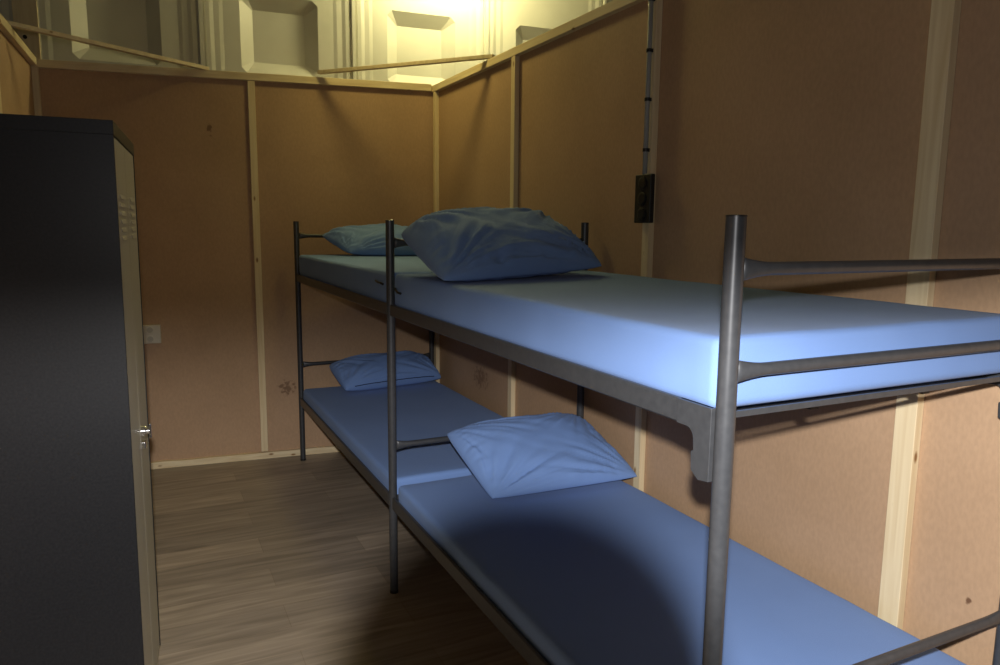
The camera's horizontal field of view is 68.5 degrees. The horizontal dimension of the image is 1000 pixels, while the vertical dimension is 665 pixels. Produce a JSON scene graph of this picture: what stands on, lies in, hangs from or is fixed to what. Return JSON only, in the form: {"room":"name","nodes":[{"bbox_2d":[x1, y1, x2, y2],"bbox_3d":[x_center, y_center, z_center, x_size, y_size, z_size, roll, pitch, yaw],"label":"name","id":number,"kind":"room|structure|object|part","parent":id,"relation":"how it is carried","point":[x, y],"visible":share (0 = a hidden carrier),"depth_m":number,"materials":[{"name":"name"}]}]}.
{"room":"dormitory","nodes":[
{"label":"dormitory","id":0,"kind":"room"},
{"bbox_2d":[0,30,34,114],"bbox_3d":[-1.590,0.070,1.822,0.016,2.600,6.200,-3,9,-24],"label":"wall","id":1,"kind":"structure","parent":0,"point":[16,87],"depth_m":3.90,"materials":[{"name":"brown wood"}]},
{"bbox_2d":[0,89,2,113],"bbox_3d":[-2.326,-0.169,3.508,0.031,2.579,0.051,-3,9,-26],"label":"trim","id":2,"kind":"structure","parent":1,"relation":"attached to","point":[0,89],"depth_m":3.39,"materials":[{"name":"brown wood"}]},
{"bbox_2d":[0,13,36,64],"bbox_3d":[-1.563,-1.218,1.625,0.062,0.046,6.166,-3,9,-24],"label":"trim","id":3,"kind":"structure","parent":1,"relation":"attached to","point":[6,29],"depth_m":3.87,"materials":[{"name":"brown wood"}]},
{"bbox_2d":[39,68,433,461],"bbox_3d":[-1.666,-0.406,5.059,2.581,2.620,0.016,-2,9,-20],"label":"wall","id":4,"kind":"structure","parent":0,"point":[329,157],"depth_m":5.02,"materials":[{"name":"brown wood"}]},
{"bbox_2d":[31,67,41,115],"bbox_3d":[-2.825,-0.362,4.617,0.036,2.532,0.026,-2,9,-20],"label":"trim","id":5,"kind":"structure","parent":4,"relation":"attached to","point":[34,70],"depth_m":4.45,"materials":[{"name":"brown wood"}]},
{"bbox_2d":[143,324,161,343],"bbox_3d":[-2.313,0.011,4.853,0.128,0.122,0.038,-2,9,-20],"label":"wall socket","id":6,"kind":"object","parent":4,"relation":"attached to","point":[152,333],"visible":0.91,"depth_m":4.84,"materials":[{"name":"beige plastic"}]},
{"bbox_2d":[145,326,153,333],"bbox_3d":[-2.307,-0.016,4.834,0.052,0.052,0.004,-2,9,-20],"label":"outlet","id":7,"kind":"object","parent":6,"relation":"attached to","point":[148,329],"depth_m":4.83,"materials":[{"name":"beige plastic"}]},
{"bbox_2d":[146,335,154,342],"bbox_3d":[-2.308,0.043,4.842,0.052,0.052,0.004,-2,9,-20],"label":"outlet","id":8,"kind":"object","parent":6,"relation":"attached to","point":[149,338],"depth_m":4.84,"materials":[{"name":"beige plastic"}]},
{"bbox_2d":[31,59,431,91],"bbox_3d":[-1.677,-1.691,4.857,2.506,0.079,0.060,-2,9,-20],"label":"trim","id":9,"kind":"structure","parent":4,"relation":"attached to","point":[41,63],"depth_m":4.79,"materials":[{"name":"brown wood"}]},
{"bbox_2d":[6,20,208,69],"bbox_3d":[-2.203,-1.639,4.235,0.034,0.022,1.230,5,9,29],"label":"brace","id":10,"kind":"object","parent":9,"relation":"on","point":[12,24],"visible":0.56,"depth_m":4.14,"materials":[{"name":"brown wood"}]},
{"bbox_2d":[151,445,340,468],"bbox_3d":[-1.669,0.871,5.220,2.449,0.046,0.031,-2,9,-20],"label":"trim","id":11,"kind":"structure","parent":4,"relation":"attached to","point":[321,449],"depth_m":5.15,"materials":[{"name":"brown wood"}]},
{"bbox_2d":[247,81,267,451],"bbox_3d":[-1.661,-0.411,5.038,0.045,2.532,0.026,-2,9,-20],"label":"trim","id":12,"kind":"structure","parent":4,"relation":"attached to","point":[251,84],"depth_m":5.02,"materials":[{"name":"brown wood"}]},
{"bbox_2d":[0,0,612,85],"bbox_3d":[-0.704,-1.464,6.577,8.330,4.300,0.103,-3,9,-21],"label":"ceiling","id":13,"kind":"structure","parent":0,"point":[281,37],"depth_m":6.08,"materials":[{"name":"white paint"}]},
{"bbox_2d":[198,0,204,65],"bbox_3d":[-2.348,-1.380,5.885,0.030,4.300,0.036,-3,9,-26],"label":"trim","id":14,"kind":"structure","parent":13,"relation":"attached to","point":[199,1],"depth_m":5.73,"materials":[{"name":"white paint"}]},
{"bbox_2d":[351,0,355,78],"bbox_3d":[-1.240,-1.431,6.315,0.030,4.300,0.036,-3,9,-26],"label":"trim","id":15,"kind":"structure","parent":13,"relation":"attached to","point":[352,1],"depth_m":6.15,"materials":[{"name":"white paint"}]},
{"bbox_2d":[484,0,488,60],"bbox_3d":[-0.132,-1.483,6.746,0.030,4.300,0.036,-3,9,-26],"label":"trim","id":16,"kind":"structure","parent":13,"relation":"attached to","point":[486,37],"depth_m":6.55,"materials":[{"name":"white paint"}]},
{"bbox_2d":[151,452,528,664],"bbox_3d":[0.471,1.188,3.662,7.200,0.100,8.600,-3,9,-26],"label":"floor","id":17,"kind":"structure","parent":0,"point":[279,560],"depth_m":3.44,"materials":[{"name":"brown wood"}]},
{"bbox_2d":[11,0,40,58],"bbox_3d":[-2.971,-1.016,4.718,0.133,3.900,0.043,-3,9,-26],"label":"wall","id":18,"kind":"structure","parent":17,"relation":"on","point":[23,11],"depth_m":4.58,"materials":[{"name":"brown wood"}]},
{"bbox_2d":[0,113,160,664],"bbox_3d":[-1.355,0.359,2.239,0.528,1.906,0.631,-2,9,-22],"label":"locker","id":19,"kind":"object","parent":17,"relation":"on","point":[78,573],"visible":1,"depth_m":1.96,"materials":[{"name":"metal"}]},
{"bbox_3d":[-1.087,0.344,2.179,0.012,1.776,0.303,-2,9,-22],"label":"door","id":20,"kind":"part","parent":19,"relation":"part of","materials":[{"name":"beige paint"}]},
{"bbox_3d":[-1.202,0.302,2.462,0.012,1.776,0.305,-2,9,-22],"label":"door","id":21,"kind":"part","parent":19,"relation":"part of","materials":[{"name":"beige paint"}]},
{"bbox_3d":[-1.136,0.316,2.354,0.031,0.046,0.034,-2,9,-22],"label":"turn handle","id":22,"kind":"part","parent":19,"relation":"part of","materials":[{"name":"silver metal"}]},
{"bbox_2d":[293,221,433,504],"bbox_3d":[-0.502,0.185,4.369,1.007,1.668,2.081,-3,9,-26],"label":"bunk bed","id":23,"kind":"object","parent":17,"relation":"on","point":[366,301],"visible":0.34,"depth_m":4.79,"materials":[{"name":"grey paint"}]},
{"bbox_3d":[-1.383,0.071,5.067,0.036,1.653,0.036,-3,9,-26],"label":"post","id":24,"kind":"part","parent":23,"relation":"part of","materials":[{"name":"grey metal"}]},
{"bbox_3d":[-0.941,-0.681,5.173,0.935,0.045,0.025,-3,9,-26],"label":"cross rail","id":25,"kind":"part","parent":23,"relation":"part of","materials":[{"name":"grey metal"}]},
{"bbox_3d":[-0.922,-0.236,4.075,0.028,0.049,2.036,-3,9,-26],"label":"rail","id":26,"kind":"part","parent":23,"relation":"part of","materials":[{"name":"grey metal"}]},
{"bbox_3d":[-0.930,0.614,4.197,0.028,0.058,2.036,-3,9,-26],"label":"rail","id":27,"kind":"part","parent":23,"relation":"part of","materials":[{"name":"grey metal"}]},
{"bbox_2d":[299,254,432,301],"bbox_3d":[-0.492,-0.348,4.268,0.957,0.145,2.028,-3,9,-26],"label":"mattress","id":28,"kind":"object","parent":23,"relation":"on","point":[358,274],"visible":0.41,"depth_m":3.90,"materials":[{"name":"blue fabric"}]},
{"bbox_2d":[322,223,415,255],"bbox_3d":[-0.780,-0.635,4.974,0.766,0.215,0.392,-3,9,-26],"label":"pillow","id":29,"kind":"object","parent":28,"relation":"on","point":[370,239],"visible":0.54,"depth_m":4.85,"materials":[{"name":"blue fabric"}]},
{"bbox_3d":[-0.949,0.196,5.299,0.935,0.045,0.025,-3,9,-26],"label":"cross rail","id":30,"kind":"part","parent":23,"relation":"part of","materials":[{"name":"grey metal"}]},
{"bbox_2d":[303,380,504,493],"bbox_3d":[-0.497,0.548,4.395,0.952,0.106,2.033,-3,9,-26],"label":"mattress","id":31,"kind":"object","parent":23,"relation":"on","point":[430,409],"visible":0.57,"depth_m":4.25,"materials":[{"name":"blue fabric"}]},
{"bbox_2d":[329,350,440,390],"bbox_3d":[-0.793,0.258,5.172,0.762,0.238,0.284,-3,9,-26],"label":"pillow","id":32,"kind":"object","parent":31,"relation":"on","point":[361,372],"visible":0.96,"depth_m":5.08,"materials":[{"name":"blue fabric"}]},
{"bbox_3d":[-0.512,0.019,5.487,0.036,1.653,0.036,-3,9,-26],"label":"post","id":33,"kind":"part","parent":23,"relation":"part of","materials":[{"name":"grey metal"}]},
{"bbox_2d":[385,215,999,664],"bbox_3d":[0.404,0.459,2.521,1.007,1.668,2.058,-3,9,-26],"label":"bunk bed","id":34,"kind":"object","parent":17,"relation":"on","point":[712,429],"visible":0.59,"depth_m":1.51,"materials":[{"name":"grey paint"}]},
{"bbox_3d":[-0.472,0.347,3.209,0.036,1.653,0.036,-3,9,-26],"label":"post","id":35,"kind":"part","parent":34,"relation":"part of","materials":[{"name":"grey metal"}]},
{"bbox_3d":[-0.038,0.472,3.441,0.935,0.045,0.025,-3,9,-26],"label":"cross rail","id":36,"kind":"part","parent":34,"relation":"part of","materials":[{"name":"grey metal"}]},
{"bbox_3d":[-0.034,0.885,2.369,0.028,0.058,1.968,-3,9,-26],"label":"rail","id":37,"kind":"part","parent":34,"relation":"part of","materials":[{"name":"grey metal"}]},
{"bbox_3d":[-0.030,-0.405,3.314,0.935,0.045,0.025,-3,9,-26],"label":"cross rail","id":38,"kind":"part","parent":34,"relation":"part of","materials":[{"name":"grey metal"}]},
{"bbox_3d":[-0.026,0.035,2.247,0.028,0.049,1.968,-3,9,-26],"label":"rail","id":39,"kind":"part","parent":34,"relation":"part of","materials":[{"name":"grey metal"}]},
{"bbox_3d":[0.399,0.295,3.629,0.036,1.653,0.036,-3,9,-26],"label":"post","id":40,"kind":"part","parent":34,"relation":"part of","materials":[{"name":"grey metal"}]},
{"bbox_2d":[398,475,966,664],"bbox_3d":[0.401,0.821,2.564,0.952,0.104,1.948,-3,9,-26],"label":"mattress","id":41,"kind":"object","parent":34,"relation":"on","point":[607,573],"visible":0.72,"depth_m":2.34,"materials":[{"name":"blue fabric"}]},
{"bbox_2d":[447,412,636,498],"bbox_3d":[0.184,0.524,3.274,0.739,0.254,0.487,-3,9,-26],"label":"pillow","id":42,"kind":"object","parent":41,"relation":"on","point":[525,454],"visible":1,"depth_m":3.19,"materials":[{"name":"blue fabric"}]},
{"bbox_2d":[395,270,999,407],"bbox_3d":[0.405,-0.075,2.439,0.957,0.142,1.958,-3,9,-26],"label":"mattress","id":43,"kind":"object","parent":34,"relation":"on","point":[657,333],"visible":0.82,"depth_m":1.70,"materials":[{"name":"blue fabric"}]},
{"bbox_2d":[401,207,601,281],"bbox_3d":[0.033,-0.372,2.974,0.803,0.282,0.603,-3,9,-26],"label":"pillow","id":44,"kind":"object","parent":43,"relation":"on","point":[476,243],"visible":1,"depth_m":2.83,"materials":[{"name":"blue fabric"}]},
{"bbox_3d":[0.409,0.614,1.411,0.036,1.653,0.036,-3,9,-26],"label":"post","id":45,"kind":"part","parent":34,"relation":"part of","materials":[{"name":"grey metal"}]},
{"bbox_3d":[0.850,0.047,1.543,0.935,0.045,0.025,-3,9,-26],"label":"cross rail","id":46,"kind":"part","parent":34,"relation":"part of","materials":[{"name":"grey metal"}]},
{"bbox_3d":[0.852,-0.139,1.517,0.935,0.045,0.025,-3,9,-26],"label":"cross rail","id":47,"kind":"part","parent":34,"relation":"part of","materials":[{"name":"grey metal"}]},
{"bbox_3d":[0.843,0.739,1.643,0.935,0.045,0.025,-3,9,-26],"label":"cross rail","id":48,"kind":"part","parent":34,"relation":"part of","materials":[{"name":"grey metal"}]},
{"bbox_3d":[0.842,-0.017,2.665,0.028,0.049,1.968,-3,9,-26],"label":"rail","id":49,"kind":"part","parent":34,"relation":"part of","materials":[{"name":"grey metal"}]},
{"bbox_3d":[1.281,0.561,1.831,0.036,1.653,0.036,-3,9,-26],"label":"post","id":50,"kind":"part","parent":34,"relation":"part of","materials":[{"name":"grey metal"}]},
{"bbox_2d":[439,0,999,664],"bbox_3d":[0.849,-0.057,2.790,0.016,2.620,6.048,-3,9,-26],"label":"wall","id":51,"kind":"structure","parent":0,"point":[801,119],"depth_m":2.47,"materials":[{"name":"brown wood"}]},
{"bbox_2d":[433,91,439,382],"bbox_3d":[-0.469,-0.457,5.424,0.030,2.549,0.043,-3,9,-26],"label":"trim","id":52,"kind":"structure","parent":51,"relation":"attached to","point":[435,94],"depth_m":5.31,"materials":[{"name":"brown wood"}]},
{"bbox_2d":[507,56,519,416],"bbox_3d":[0.075,-0.292,4.314,0.030,2.549,0.047,-3,9,-26],"label":"trim","id":53,"kind":"structure","parent":51,"relation":"attached to","point":[515,60],"depth_m":4.20,"materials":[{"name":"brown wood"}]},
{"bbox_2d":[431,0,644,92],"bbox_3d":[0.846,-1.353,2.615,0.062,0.046,6.080,-3,9,-26],"label":"trim","id":54,"kind":"structure","parent":51,"relation":"attached to","point":[615,6],"depth_m":3.82,"materials":[{"name":"brown wood"}]},
{"bbox_2d":[317,54,494,74],"bbox_3d":[-0.633,-1.712,4.693,1.315,0.031,0.034,4,9,25],"label":"brace","id":55,"kind":"object","parent":54,"relation":"on","point":[487,56],"visible":0.86,"depth_m":4.66,"materials":[{"name":"brown wood"}]},
{"bbox_2d":[634,174,654,222],"bbox_3d":[0.609,-0.566,3.104,0.029,0.202,0.108,-3,9,-26],"label":"box","id":56,"kind":"object","parent":51,"relation":"attached to","point":[644,183],"visible":1,"depth_m":3.08,"materials":[{"name":"black plastic"}]},
{"bbox_2d":[637,208,644,219],"bbox_3d":[0.598,-0.502,3.108,0.006,0.054,0.054,-3,9,-26],"label":"outlet","id":57,"kind":"object","parent":56,"relation":"attached to","point":[640,211],"depth_m":3.10,"materials":[{"name":"black plastic"}]},
{"bbox_2d":[638,192,645,204],"bbox_3d":[0.599,-0.565,3.099,0.006,0.054,0.054,-3,9,-26],"label":"outlet","id":58,"kind":"object","parent":56,"relation":"attached to","point":[641,195],"depth_m":3.09,"materials":[{"name":"black plastic"}]},
{"bbox_2d":[638,177,646,189],"bbox_3d":[0.599,-0.628,3.090,0.006,0.054,0.054,-3,9,-26],"label":"outlet","id":59,"kind":"object","parent":56,"relation":"attached to","point":[642,181],"depth_m":3.08,"materials":[{"name":"black plastic"}]},
{"bbox_2d":[633,0,662,491],"bbox_3d":[0.630,-0.125,3.182,0.030,2.549,0.045,-3,9,-26],"label":"trim","id":60,"kind":"structure","parent":51,"relation":"attached to","point":[647,228],"depth_m":3.10,"materials":[{"name":"brown wood"}]},
{"bbox_2d":[642,0,654,173],"bbox_3d":[0.615,-1.112,3.029,0.028,0.900,0.027,-3,9,-26],"label":"conduit","id":61,"kind":"object","parent":51,"relation":"attached to","point":[649,50],"visible":1,"depth_m":3.04,"materials":[{"name":"grey"}]},
{"bbox_2d":[877,0,961,629],"bbox_3d":[1.173,0.040,2.074,0.030,2.549,0.065,-3,9,-26],"label":"trim","id":62,"kind":"structure","parent":51,"relation":"attached to","point":[945,14],"depth_m":2.03,"materials":[{"name":"brown wood"}]}
]}

